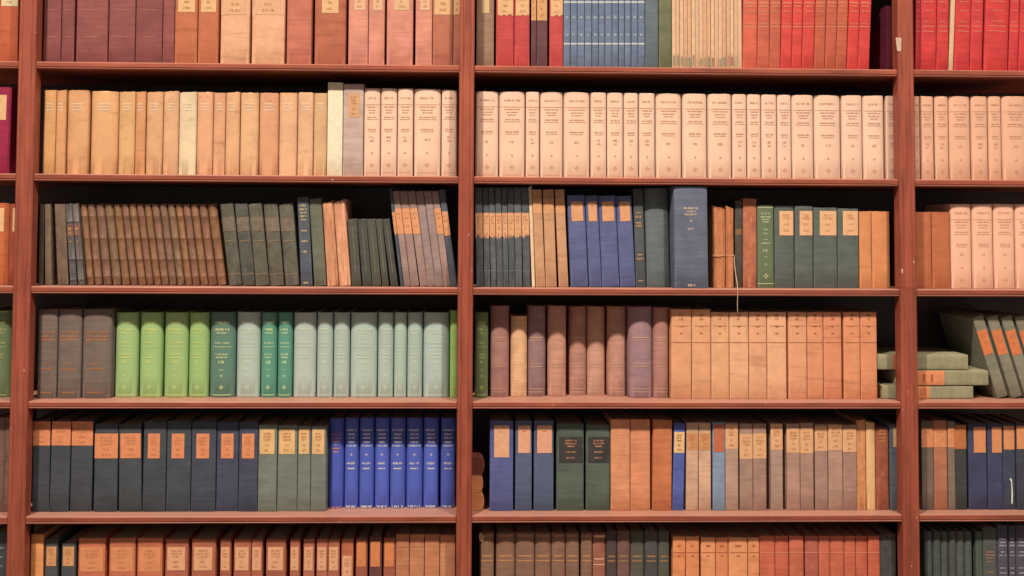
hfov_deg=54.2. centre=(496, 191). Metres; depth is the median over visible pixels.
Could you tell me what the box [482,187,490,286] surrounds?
book
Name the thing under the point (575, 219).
book
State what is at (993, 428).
book
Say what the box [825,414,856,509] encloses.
book
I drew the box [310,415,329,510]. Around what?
book
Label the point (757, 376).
book
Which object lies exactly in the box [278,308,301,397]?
book
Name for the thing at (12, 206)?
book
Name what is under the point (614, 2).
book
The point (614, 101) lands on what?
volume
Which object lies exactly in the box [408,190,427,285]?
book
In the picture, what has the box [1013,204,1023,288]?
volume
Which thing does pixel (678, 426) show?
book
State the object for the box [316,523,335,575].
book
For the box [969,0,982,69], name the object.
book
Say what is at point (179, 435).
book
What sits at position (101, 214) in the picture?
book
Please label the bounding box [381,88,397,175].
volume
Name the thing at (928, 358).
book
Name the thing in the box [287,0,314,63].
book
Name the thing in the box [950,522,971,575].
book
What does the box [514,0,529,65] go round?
book
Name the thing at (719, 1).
pamphlet
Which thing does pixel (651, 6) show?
book
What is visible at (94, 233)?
book
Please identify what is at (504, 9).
book
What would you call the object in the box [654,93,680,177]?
volume
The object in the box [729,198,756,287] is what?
book
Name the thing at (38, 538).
book
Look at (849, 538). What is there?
book
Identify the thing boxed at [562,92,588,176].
volume
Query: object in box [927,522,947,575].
book
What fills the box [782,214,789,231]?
print
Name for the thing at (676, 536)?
book
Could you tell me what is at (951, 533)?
book
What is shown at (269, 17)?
book
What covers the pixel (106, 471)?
book
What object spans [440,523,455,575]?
book
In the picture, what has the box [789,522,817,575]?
book
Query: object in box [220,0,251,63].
book
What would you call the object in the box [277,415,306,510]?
book
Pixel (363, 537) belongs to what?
book
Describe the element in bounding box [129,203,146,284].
book
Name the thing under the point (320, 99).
book
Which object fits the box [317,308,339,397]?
book
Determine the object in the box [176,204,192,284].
book
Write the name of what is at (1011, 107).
volume
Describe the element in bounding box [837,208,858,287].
book
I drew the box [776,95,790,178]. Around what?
volume
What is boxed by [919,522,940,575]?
book
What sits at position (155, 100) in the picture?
book
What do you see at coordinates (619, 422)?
book
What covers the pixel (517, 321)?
book
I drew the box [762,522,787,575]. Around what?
book
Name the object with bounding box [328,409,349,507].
book
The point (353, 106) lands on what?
book
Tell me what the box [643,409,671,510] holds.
book
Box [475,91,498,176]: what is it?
volume
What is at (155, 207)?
book
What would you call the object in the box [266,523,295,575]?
book
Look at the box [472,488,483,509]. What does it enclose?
book
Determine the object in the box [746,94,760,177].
volume
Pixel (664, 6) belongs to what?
book
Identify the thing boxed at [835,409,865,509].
book
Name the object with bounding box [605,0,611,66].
book
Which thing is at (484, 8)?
book
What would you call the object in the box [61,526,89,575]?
book
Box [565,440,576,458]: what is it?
print
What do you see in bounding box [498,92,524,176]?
volume
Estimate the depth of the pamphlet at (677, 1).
2.78 m
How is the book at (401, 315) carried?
on the bookcase
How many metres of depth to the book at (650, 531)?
2.72 m
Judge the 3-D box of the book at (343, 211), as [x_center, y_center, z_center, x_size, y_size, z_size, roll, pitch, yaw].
[-0.423,0.142,2.807,0.050,0.239,0.158,0,-2,-2]
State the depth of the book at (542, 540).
2.71 m
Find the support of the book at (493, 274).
on the bookcase
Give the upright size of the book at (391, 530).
0.231 m
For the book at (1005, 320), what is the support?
on the bookcase
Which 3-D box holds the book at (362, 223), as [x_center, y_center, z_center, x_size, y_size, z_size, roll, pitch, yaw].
[-0.363,0.170,2.816,0.042,0.185,0.168,0,-2,-2]
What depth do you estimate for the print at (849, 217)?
2.77 m
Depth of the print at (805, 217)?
2.77 m
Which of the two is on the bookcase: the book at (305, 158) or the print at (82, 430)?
the book at (305, 158)
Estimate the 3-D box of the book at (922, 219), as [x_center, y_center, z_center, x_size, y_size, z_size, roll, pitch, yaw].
[1.182,0.166,2.848,0.046,0.212,0.152,0,-2,-2]
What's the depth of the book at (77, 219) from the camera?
2.71 m
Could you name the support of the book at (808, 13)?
on the bookcase
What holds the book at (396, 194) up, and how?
on the bookcase
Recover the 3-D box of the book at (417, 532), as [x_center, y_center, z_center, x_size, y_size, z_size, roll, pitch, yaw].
[-0.218,1.050,2.779,0.040,0.241,0.166,0,-2,-2]
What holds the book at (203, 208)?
on the bookcase
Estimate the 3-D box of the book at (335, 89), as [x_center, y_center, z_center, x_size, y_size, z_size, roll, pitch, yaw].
[-0.445,-0.168,2.815,0.042,0.259,0.153,0,-2,-2]
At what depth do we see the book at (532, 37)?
2.77 m
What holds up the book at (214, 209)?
on the bookcase
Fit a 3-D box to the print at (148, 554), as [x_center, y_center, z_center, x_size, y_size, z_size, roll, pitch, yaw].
[-0.930,0.986,2.679,0.031,0.050,0.001,0,-2,-2]
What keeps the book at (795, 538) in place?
on the bookcase
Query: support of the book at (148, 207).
on the bookcase
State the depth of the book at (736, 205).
2.77 m
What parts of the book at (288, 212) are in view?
title panel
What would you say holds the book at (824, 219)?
on the bookcase
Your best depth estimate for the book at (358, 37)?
2.75 m
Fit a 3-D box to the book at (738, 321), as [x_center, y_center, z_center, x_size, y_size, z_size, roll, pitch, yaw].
[0.664,0.453,2.822,0.053,0.238,0.150,0,-2,-2]
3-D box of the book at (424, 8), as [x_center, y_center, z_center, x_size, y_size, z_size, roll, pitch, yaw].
[-0.203,-0.468,2.835,0.047,0.259,0.152,0,-2,-2]
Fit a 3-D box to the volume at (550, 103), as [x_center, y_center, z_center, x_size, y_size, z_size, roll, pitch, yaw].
[0.149,-0.153,2.828,0.064,0.237,0.150,0,-2,-2]
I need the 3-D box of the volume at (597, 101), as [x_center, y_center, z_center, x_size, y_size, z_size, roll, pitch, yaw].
[0.279,-0.152,2.836,0.044,0.236,0.165,0,-2,-2]
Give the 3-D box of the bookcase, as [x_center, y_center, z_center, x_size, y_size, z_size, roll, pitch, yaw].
[-0.077,0.365,2.837,4.940,2.500,0.360,0,-2,-2]
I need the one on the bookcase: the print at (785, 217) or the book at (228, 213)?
the book at (228, 213)
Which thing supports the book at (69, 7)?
on the bookcase
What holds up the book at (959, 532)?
on the bookcase
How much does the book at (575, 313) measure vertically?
0.248 m
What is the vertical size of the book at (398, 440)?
0.246 m
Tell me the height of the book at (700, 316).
0.245 m
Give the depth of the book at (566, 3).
2.77 m
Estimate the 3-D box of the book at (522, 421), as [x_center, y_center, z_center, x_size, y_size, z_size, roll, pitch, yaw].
[0.071,0.749,2.795,0.046,0.244,0.150,0,-2,-2]
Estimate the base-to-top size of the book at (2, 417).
0.252 m
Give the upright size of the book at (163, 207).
0.225 m
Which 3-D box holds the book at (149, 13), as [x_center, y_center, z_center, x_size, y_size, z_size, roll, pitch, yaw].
[-0.954,-0.472,2.822,0.073,0.258,0.166,0,-2,-2]
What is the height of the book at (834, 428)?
0.234 m
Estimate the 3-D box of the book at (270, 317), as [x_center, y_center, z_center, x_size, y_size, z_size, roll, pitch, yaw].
[-0.625,0.450,2.812,0.044,0.232,0.165,0,-2,-2]
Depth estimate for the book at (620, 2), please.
2.77 m
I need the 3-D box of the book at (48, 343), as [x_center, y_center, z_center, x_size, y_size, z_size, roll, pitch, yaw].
[-1.216,0.441,2.780,0.052,0.240,0.165,0,-2,-2]
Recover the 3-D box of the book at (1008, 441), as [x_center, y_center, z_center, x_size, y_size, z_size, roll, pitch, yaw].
[1.411,0.761,2.832,0.035,0.236,0.151,0,-2,-2]
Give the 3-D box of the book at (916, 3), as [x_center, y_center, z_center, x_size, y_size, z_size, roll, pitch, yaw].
[1.175,-0.451,2.877,0.013,0.243,0.168,2,-2,-1]
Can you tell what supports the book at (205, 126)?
on the bookcase
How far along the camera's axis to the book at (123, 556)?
2.68 m
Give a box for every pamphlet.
[671,0,675,67]
[676,0,679,67]
[679,0,683,67]
[683,0,686,67]
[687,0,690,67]
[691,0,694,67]
[695,0,698,67]
[699,0,702,67]
[703,0,706,67]
[707,0,710,67]
[710,0,714,67]
[714,0,717,67]
[718,0,721,67]
[722,0,725,67]
[726,0,729,67]
[730,0,733,67]
[733,0,737,67]
[738,0,741,67]
[948,0,954,69]
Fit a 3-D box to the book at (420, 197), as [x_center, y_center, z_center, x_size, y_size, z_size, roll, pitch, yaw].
[-0.197,0.132,2.815,0.057,0.263,0.152,0,-2,-2]
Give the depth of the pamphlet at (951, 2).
2.80 m
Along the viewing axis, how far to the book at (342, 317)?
2.74 m
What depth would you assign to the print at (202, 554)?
2.68 m
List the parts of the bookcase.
shelf, shelf, shelf, shelf, shelf, shelf, shelf, shelf, shelf, shelf, shelf, shelf, shelf, shelf, shelf, shelf, shelf, shelf, shelf, shelf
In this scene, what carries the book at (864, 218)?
on the bookcase
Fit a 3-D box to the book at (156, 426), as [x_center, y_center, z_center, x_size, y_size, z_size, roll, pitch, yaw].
[-0.923,0.743,2.768,0.062,0.242,0.152,0,-2,-2]
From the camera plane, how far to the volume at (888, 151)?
2.78 m
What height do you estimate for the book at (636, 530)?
0.249 m
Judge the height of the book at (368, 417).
0.246 m
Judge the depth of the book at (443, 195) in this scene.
2.74 m
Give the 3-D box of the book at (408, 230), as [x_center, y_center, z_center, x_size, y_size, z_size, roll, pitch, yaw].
[-0.242,0.132,2.819,0.056,0.263,0.164,0,-2,-2]
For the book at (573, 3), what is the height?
0.238 m
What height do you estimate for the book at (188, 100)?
0.229 m
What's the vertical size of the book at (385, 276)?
0.185 m
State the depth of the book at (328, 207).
2.73 m
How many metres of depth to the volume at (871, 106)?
2.78 m
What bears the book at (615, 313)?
on the bookcase
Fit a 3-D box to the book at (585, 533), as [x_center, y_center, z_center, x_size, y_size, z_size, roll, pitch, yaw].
[0.242,1.050,2.781,0.031,0.245,0.150,0,-2,-2]
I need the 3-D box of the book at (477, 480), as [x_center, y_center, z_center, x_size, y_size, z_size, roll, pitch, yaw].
[-0.073,0.799,2.784,0.069,0.047,0.130,0,-2,-2]
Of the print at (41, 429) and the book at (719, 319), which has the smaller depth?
the print at (41, 429)
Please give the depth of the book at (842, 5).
2.79 m
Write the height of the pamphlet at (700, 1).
0.219 m
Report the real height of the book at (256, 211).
0.227 m
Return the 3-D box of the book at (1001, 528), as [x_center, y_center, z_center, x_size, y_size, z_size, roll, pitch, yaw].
[1.385,1.049,2.816,0.028,0.263,0.159,0,-2,-2]
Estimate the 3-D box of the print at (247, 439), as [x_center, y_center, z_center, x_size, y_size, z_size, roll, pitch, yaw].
[-0.672,0.688,2.701,0.018,0.051,0.001,0,-2,-2]
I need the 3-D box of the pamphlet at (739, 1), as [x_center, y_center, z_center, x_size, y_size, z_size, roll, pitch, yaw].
[0.674,-0.444,2.849,0.011,0.221,0.140,0,-2,-2]
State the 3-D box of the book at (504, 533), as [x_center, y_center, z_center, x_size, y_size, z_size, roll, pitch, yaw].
[0.022,1.049,2.779,0.052,0.245,0.154,0,-2,-2]
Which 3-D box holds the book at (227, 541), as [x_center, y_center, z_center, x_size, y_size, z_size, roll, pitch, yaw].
[-0.730,1.052,2.760,0.030,0.230,0.161,0,-2,-2]
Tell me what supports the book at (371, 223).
on the bookcase
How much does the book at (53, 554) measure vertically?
0.231 m
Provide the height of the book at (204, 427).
0.242 m
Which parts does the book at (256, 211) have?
title panel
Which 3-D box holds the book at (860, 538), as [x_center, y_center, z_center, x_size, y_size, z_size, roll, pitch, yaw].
[0.996,1.061,2.808,0.032,0.234,0.158,0,-2,-2]
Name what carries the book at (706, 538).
on the bookcase
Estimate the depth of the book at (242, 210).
2.72 m
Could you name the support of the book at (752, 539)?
on the bookcase
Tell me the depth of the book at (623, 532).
2.71 m
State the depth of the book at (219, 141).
2.73 m
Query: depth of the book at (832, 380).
2.75 m
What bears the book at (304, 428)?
on the bookcase
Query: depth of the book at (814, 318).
2.75 m
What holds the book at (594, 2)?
on the bookcase
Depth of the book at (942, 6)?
2.80 m
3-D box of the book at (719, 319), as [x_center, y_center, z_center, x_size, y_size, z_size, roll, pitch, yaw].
[0.612,0.453,2.822,0.050,0.238,0.153,0,-2,-2]
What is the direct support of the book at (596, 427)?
on the bookcase
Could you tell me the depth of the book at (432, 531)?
2.70 m
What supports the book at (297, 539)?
on the bookcase
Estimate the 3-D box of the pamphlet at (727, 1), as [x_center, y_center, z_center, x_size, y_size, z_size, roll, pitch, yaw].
[0.642,-0.443,2.847,0.010,0.220,0.140,0,-2,-2]
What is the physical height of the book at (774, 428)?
0.237 m
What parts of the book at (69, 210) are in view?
title panel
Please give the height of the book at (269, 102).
0.229 m
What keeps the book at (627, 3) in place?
on the bookcase
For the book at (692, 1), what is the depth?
2.78 m
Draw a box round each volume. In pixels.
[364,88,380,175]
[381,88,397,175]
[397,89,413,175]
[414,89,441,175]
[441,90,457,175]
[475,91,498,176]
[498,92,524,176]
[525,92,538,176]
[539,92,562,176]
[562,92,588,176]
[589,92,605,176]
[606,93,622,176]
[623,93,637,177]
[638,93,654,177]
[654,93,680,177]
[681,94,706,177]
[706,94,730,177]
[731,94,745,177]
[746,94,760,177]
[760,94,776,177]
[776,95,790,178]
[790,95,812,178]
[813,95,839,178]
[839,95,861,178]
[861,96,883,178]
[883,96,893,178]
[914,96,919,178]
[919,96,933,178]
[925,204,971,288]
[933,96,948,179]
[947,96,969,179]
[969,96,987,179]
[970,204,992,288]
[987,96,1001,179]
[992,204,1014,288]
[1000,96,1023,179]
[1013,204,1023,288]
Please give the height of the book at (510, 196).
0.273 m
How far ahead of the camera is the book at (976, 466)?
2.76 m
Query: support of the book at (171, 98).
on the bookcase
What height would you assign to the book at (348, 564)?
0.230 m
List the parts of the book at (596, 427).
title panel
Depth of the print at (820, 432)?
2.75 m
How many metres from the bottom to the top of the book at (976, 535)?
0.245 m
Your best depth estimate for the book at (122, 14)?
2.74 m
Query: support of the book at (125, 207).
on the bookcase
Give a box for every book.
[0,0,43,61]
[0,87,17,173]
[0,203,14,284]
[0,306,12,396]
[0,412,9,511]
[0,524,33,575]
[4,409,36,511]
[8,204,39,284]
[30,524,64,575]
[32,410,72,511]
[37,304,80,397]
[39,204,44,284]
[42,90,57,173]
[43,0,62,61]
[45,204,57,284]
[45,524,81,575]
[49,410,92,511]
[55,90,68,173]
[55,204,69,284]
[57,305,100,397]
[61,0,76,61]
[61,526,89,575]
[66,203,77,284]
[67,90,91,173]
[70,410,112,511]
[72,203,86,284]
[76,0,109,61]
[78,524,124,575]
[80,204,94,284]
[82,305,130,397]
[88,204,103,284]
[91,91,119,173]
[94,413,137,511]
[96,203,112,284]
[105,204,121,284]
[108,0,136,61]
[109,524,151,575]
[114,203,130,284]
[115,308,154,396]
[118,91,135,173]
[119,413,154,511]
[122,204,138,284]
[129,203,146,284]
[135,0,163,62]
[135,91,147,173]
[137,204,153,284]
[137,524,179,575]
[140,308,178,396]
[142,411,182,511]
[144,203,161,284]
[146,92,163,173]
[152,204,169,284]
[160,203,176,284]
[162,0,175,62]
[163,91,181,174]
[164,308,201,397]
[165,524,203,575]
[166,410,206,511]
[168,203,184,284]
[174,0,198,62]
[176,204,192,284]
[179,92,198,174]
[183,204,200,284]
[189,308,220,397]
[191,203,208,284]
[191,411,229,511]
[192,524,229,575]
[197,92,214,174]
[198,0,220,62]
[199,203,217,284]
[208,203,228,285]
[210,307,245,397]
[213,93,225,174]
[216,411,251,510]
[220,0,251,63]
[220,203,242,285]
[220,524,244,575]
[225,92,240,174]
[234,523,262,575]
[235,203,255,285]
[237,308,270,397]
[238,411,270,511]
[240,92,259,174]
[249,203,269,285]
[251,523,273,575]
[252,0,286,63]
[258,414,287,511]
[259,93,279,174]
[261,308,285,397]
[264,203,284,285]
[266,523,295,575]
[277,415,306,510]
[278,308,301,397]
[279,93,297,174]
[279,202,300,285]
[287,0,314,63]
[290,523,309,575]
[293,308,323,397]
[297,92,313,174]
[297,197,313,285]
[297,415,319,510]
[303,523,322,575]
[309,198,329,285]
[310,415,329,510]
[313,93,327,175]
[314,0,348,63]
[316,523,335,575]
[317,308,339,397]
[323,200,338,285]
[327,82,343,175]
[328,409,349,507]
[328,523,346,575]
[333,308,355,397]
[334,199,352,285]
[341,523,359,575]
[343,84,366,175]
[344,409,363,507]
[348,0,368,64]
[348,218,362,285]
[350,308,381,397]
[356,523,372,575]
[357,219,372,285]
[359,409,378,507]
[367,219,381,285]
[368,0,386,64]
[369,523,386,575]
[375,409,393,507]
[376,219,390,285]
[378,308,397,397]
[382,218,399,285]
[383,523,398,575]
[386,0,415,64]
[389,189,403,285]
[390,409,408,507]
[393,191,410,285]
[394,308,409,397]
[396,523,411,575]
[400,190,419,285]
[406,409,424,507]
[407,308,424,397]
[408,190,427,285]
[409,523,425,575]
[415,0,432,64]
[416,190,435,286]
[423,308,450,397]
[423,409,440,507]
[424,191,443,286]
[425,523,440,575]
[432,0,453,64]
[432,191,450,286]
[439,189,457,286]
[440,409,456,507]
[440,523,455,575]
[450,306,457,397]
[453,0,459,65]
[472,446,483,474]
[472,473,482,492]
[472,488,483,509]
[474,187,483,286]
[475,308,487,397]
[476,0,493,65]
[479,523,493,575]
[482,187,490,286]
[488,187,496,286]
[488,410,512,510]
[489,302,508,396]
[494,0,513,65]
[494,187,502,286]
[494,523,514,575]
[501,187,508,286]
[507,187,514,286]
[509,311,526,396]
[513,187,521,286]
[513,411,531,510]
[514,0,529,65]
[514,523,534,575]
[520,187,530,286]
[525,302,545,396]
[529,0,535,65]
[530,410,553,510]
[532,189,544,286]
[533,523,550,575]
[536,0,546,65]
[541,189,556,286]
[544,302,565,396]
[547,0,562,66]
[548,523,564,575]
[552,413,583,510]
[553,189,567,286]
[562,523,578,575]
[563,0,569,66]
[564,195,587,286]
[564,302,585,394]
[570,0,576,66]
[576,523,591,575]
[577,0,583,66]
[579,413,609,510]
[581,302,604,394]
[584,0,591,66]
[585,195,601,286]
[589,523,604,575]
[592,0,597,66]
[598,0,604,66]
[598,195,618,286]
[601,302,625,395]
[602,523,616,575]
[603,409,629,510]
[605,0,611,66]
[612,0,617,66]
[613,523,629,575]
[615,196,634,286]
[618,0,623,66]
[621,303,651,397]
[622,409,649,509]
[624,0,630,66]
[625,188,645,286]
[626,522,643,575]
[631,0,637,66]
[638,0,644,66]
[639,522,657,575]
[642,188,669,286]
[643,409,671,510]
[645,0,657,66]
[645,303,668,397]
[653,522,668,575]
[658,0,671,67]
[664,522,684,575]
[667,186,707,287]
[667,413,684,509]
[668,305,690,398]
[675,413,697,509]
[676,522,698,575]
[681,305,710,398]
[686,412,710,509]
[689,522,714,575]
[699,411,724,510]
[703,522,727,575]
[707,205,724,287]
[710,308,728,398]
[713,413,737,510]
[716,205,733,287]
[716,522,746,575]
[717,308,747,398]
[721,200,741,287]
[725,413,752,509]
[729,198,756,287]
[734,307,766,398]
[734,522,758,575]
[738,413,765,509]
[741,0,756,67]
[745,522,774,575]
[750,307,785,398]
[755,413,782,509]
[756,205,773,287]
[757,0,768,67]
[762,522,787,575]
[769,0,780,68]
[770,413,799,509]
[772,308,806,398]
[773,205,793,287]
[775,522,803,575]
[780,0,791,68]
[783,413,813,509]
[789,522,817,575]
[791,0,802,68]
[791,308,822,398]
[793,206,812,287]
[798,413,827,509]
[801,0,814,68]
[803,522,829,575]
[804,307,841,398]
[810,414,842,509]
[812,207,836,287]
[813,0,825,68]
[814,522,843,575]
[824,0,836,68]
[824,308,859,398]
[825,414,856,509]
[828,522,855,575]
[835,0,847,68]
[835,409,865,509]
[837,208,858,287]
[839,522,866,575]
[843,308,876,398]
[846,0,859,68]
[850,522,879,575]
[851,412,874,509]
[857,0,870,68]
[858,211,871,287]
[862,522,895,575]
[866,418,888,509]
[868,414,896,509]
[869,6,891,69]
[871,211,889,287]
[877,347,967,369]
[877,365,988,384]
[877,378,972,398]
[891,0,919,69]
[892,212,931,287]
[918,411,947,509]
[918,415,933,509]
[919,0,935,69]
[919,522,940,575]
[919,523,931,575]
[927,411,954,509]
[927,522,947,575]
[931,212,949,288]
[934,522,955,575]
[936,0,948,69]
[938,309,1006,397]
[938,413,966,509]
[941,413,986,509]
[942,522,963,575]
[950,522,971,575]
[953,0,970,69]
[958,522,982,575]
[960,309,1021,397]
[961,413,1002,509]
[967,522,996,575]
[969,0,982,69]
[973,309,1023,397]
[976,413,1015,509]
[982,0,1008,70]
[987,309,1023,354]
[988,413,1023,509]
[988,522,1007,575]
[1003,522,1015,575]
[1007,0,1018,70]
[1011,521,1023,575]
[1017,0,1023,70]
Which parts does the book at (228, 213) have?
title panel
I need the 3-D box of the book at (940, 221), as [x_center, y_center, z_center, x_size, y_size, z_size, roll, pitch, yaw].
[1.232,0.166,2.854,0.053,0.212,0.161,0,-2,-2]
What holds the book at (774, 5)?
on the bookcase
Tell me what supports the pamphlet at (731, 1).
on the bookcase
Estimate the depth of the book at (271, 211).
2.73 m
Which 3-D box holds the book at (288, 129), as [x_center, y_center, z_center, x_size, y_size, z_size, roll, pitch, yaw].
[-0.573,-0.153,2.818,0.050,0.230,0.169,0,-2,-2]
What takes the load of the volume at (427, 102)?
on the bookcase
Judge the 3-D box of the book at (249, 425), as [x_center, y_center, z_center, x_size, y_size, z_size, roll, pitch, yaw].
[-0.673,0.746,2.781,0.052,0.240,0.166,0,-2,-2]
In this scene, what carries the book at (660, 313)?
on the bookcase
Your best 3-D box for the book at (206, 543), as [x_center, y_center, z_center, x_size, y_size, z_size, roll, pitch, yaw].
[-0.788,1.051,2.758,0.065,0.231,0.157,0,-2,-2]
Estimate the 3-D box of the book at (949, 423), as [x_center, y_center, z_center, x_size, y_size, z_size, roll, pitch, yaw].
[1.250,0.757,2.829,0.020,0.242,0.161,0,-2,-2]
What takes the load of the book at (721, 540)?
on the bookcase
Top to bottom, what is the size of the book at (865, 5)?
0.225 m
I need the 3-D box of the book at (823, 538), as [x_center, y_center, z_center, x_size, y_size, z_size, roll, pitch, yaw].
[0.892,1.060,2.808,0.031,0.234,0.165,0,-2,-2]
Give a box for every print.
[37,425,45,442]
[55,425,65,442]
[77,425,88,442]
[85,550,97,568]
[100,437,111,455]
[116,550,126,568]
[125,436,134,454]
[144,550,153,568]
[171,550,181,567]
[198,550,207,567]
[245,437,250,455]
[263,433,270,450]
[271,550,279,567]
[282,433,290,450]
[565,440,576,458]
[689,435,695,447]
[702,435,707,447]
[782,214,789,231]
[802,214,808,231]
[818,430,823,447]
[823,214,831,231]
[831,428,839,446]
[846,214,852,231]
[923,374,932,381]
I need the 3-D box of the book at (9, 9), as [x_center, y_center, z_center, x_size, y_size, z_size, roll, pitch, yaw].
[-1.335,-0.474,2.810,0.052,0.259,0.164,0,-2,-2]
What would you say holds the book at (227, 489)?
on the bookcase
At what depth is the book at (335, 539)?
2.69 m
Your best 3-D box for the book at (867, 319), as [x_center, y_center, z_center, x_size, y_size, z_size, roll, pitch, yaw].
[1.025,0.455,2.837,0.047,0.239,0.160,0,-2,-2]
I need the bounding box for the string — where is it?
[712,255,737,311]
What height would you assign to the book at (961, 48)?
0.245 m
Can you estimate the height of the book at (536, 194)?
0.268 m
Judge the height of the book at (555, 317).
0.251 m
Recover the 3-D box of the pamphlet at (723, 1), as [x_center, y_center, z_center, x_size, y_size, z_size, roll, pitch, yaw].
[0.631,-0.444,2.849,0.010,0.220,0.140,0,-2,-2]
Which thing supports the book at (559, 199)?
on the bookcase
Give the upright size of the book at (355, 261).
0.185 m
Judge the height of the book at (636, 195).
0.272 m
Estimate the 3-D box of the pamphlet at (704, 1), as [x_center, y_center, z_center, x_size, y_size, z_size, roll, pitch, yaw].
[0.577,-0.443,2.846,0.011,0.219,0.140,0,-2,-2]
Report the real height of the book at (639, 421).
0.247 m
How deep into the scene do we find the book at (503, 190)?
2.74 m
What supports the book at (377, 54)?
on the bookcase
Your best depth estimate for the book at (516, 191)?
2.74 m
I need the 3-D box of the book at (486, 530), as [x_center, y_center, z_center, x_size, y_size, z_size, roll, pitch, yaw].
[-0.030,1.048,2.783,0.041,0.247,0.168,0,-2,-2]
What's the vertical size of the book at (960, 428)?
0.234 m
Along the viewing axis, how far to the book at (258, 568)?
2.69 m
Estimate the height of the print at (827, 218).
0.048 m
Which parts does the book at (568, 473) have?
title panel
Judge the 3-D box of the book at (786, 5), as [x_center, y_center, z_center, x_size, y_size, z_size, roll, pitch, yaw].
[0.806,-0.443,2.861,0.031,0.222,0.158,2,-2,-1]
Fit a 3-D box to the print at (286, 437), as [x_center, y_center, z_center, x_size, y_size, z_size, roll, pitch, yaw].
[-0.568,0.678,2.707,0.023,0.050,0.001,0,-2,-2]
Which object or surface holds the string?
attached to the book at (729, 283)
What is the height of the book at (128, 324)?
0.231 m
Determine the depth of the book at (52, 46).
2.73 m
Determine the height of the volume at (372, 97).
0.243 m
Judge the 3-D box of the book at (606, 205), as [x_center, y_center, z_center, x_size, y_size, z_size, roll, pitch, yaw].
[0.307,0.140,2.832,0.060,0.254,0.161,0,-2,-2]
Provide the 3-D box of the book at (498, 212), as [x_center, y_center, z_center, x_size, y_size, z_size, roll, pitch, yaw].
[0.005,0.127,2.815,0.017,0.274,0.150,-1,-2,-2]
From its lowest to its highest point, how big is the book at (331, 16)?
0.258 m
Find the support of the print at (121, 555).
attached to the book at (123, 556)
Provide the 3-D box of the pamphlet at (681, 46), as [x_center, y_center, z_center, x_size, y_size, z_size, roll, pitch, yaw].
[0.512,-0.444,2.844,0.010,0.219,0.140,0,-2,-2]
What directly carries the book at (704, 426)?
on the bookcase
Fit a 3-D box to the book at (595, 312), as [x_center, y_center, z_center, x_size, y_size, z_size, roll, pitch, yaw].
[0.277,0.448,2.877,0.052,0.248,0.164,0,-2,-2]
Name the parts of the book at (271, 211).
title panel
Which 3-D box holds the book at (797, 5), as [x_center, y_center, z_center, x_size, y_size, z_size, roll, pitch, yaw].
[0.836,-0.443,2.862,0.035,0.223,0.158,0,-2,-2]
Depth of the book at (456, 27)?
2.76 m
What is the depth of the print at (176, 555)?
2.68 m
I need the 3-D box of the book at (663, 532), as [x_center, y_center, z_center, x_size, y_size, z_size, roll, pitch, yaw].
[0.453,1.050,2.795,0.031,0.249,0.159,0,-2,-2]
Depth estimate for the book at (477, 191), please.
2.74 m
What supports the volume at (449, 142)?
on the bookcase
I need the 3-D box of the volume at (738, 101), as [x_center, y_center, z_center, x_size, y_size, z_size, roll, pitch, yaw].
[0.670,-0.149,2.847,0.040,0.236,0.163,0,-2,-2]
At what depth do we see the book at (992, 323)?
2.77 m
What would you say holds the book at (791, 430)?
on the bookcase
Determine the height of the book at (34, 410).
0.253 m
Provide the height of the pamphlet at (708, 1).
0.220 m
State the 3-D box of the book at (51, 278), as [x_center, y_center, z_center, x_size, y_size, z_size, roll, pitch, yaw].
[-1.218,0.147,2.787,0.018,0.220,0.153,-1,-2,-2]
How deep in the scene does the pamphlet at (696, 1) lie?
2.78 m
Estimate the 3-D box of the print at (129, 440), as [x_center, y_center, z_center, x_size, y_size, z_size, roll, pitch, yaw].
[-0.987,0.685,2.693,0.028,0.050,0.001,-1,-2,-2]
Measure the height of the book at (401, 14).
0.258 m
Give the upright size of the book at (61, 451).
0.243 m
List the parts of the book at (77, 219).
title panel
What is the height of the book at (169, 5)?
0.258 m
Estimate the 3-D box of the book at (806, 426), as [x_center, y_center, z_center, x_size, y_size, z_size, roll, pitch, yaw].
[0.849,0.756,2.814,0.037,0.238,0.151,0,-2,-2]
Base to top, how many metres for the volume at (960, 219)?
0.235 m
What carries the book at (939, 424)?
on the bookcase
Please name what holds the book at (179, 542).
on the bookcase
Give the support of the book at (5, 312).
on the bookcase
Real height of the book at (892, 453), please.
0.234 m
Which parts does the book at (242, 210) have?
title panel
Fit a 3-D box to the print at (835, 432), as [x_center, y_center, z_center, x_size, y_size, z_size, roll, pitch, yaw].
[0.930,0.676,2.744,0.023,0.052,0.001,0,-2,-2]
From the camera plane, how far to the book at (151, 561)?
2.68 m
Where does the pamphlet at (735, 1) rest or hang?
on the bookcase
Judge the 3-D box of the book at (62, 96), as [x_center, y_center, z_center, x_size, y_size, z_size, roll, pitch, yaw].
[-1.186,-0.158,2.797,0.026,0.231,0.166,0,-2,-2]
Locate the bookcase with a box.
[0,0,1023,575]
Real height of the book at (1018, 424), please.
0.237 m
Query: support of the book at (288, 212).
on the bookcase
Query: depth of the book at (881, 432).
2.75 m
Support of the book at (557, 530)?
on the bookcase
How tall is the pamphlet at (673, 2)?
0.218 m
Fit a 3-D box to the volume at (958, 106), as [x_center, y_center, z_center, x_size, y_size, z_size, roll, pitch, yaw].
[1.290,-0.145,2.862,0.061,0.236,0.159,0,-2,-2]
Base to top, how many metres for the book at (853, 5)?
0.224 m
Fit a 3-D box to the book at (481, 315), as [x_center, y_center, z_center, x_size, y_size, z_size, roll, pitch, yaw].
[-0.043,0.452,2.828,0.036,0.234,0.165,0,-2,-2]
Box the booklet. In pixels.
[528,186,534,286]
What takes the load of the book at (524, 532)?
on the bookcase
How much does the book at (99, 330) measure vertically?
0.241 m
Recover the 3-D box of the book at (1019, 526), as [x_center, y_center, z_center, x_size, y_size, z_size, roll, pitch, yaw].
[1.441,1.050,2.822,0.037,0.262,0.163,0,-2,-2]

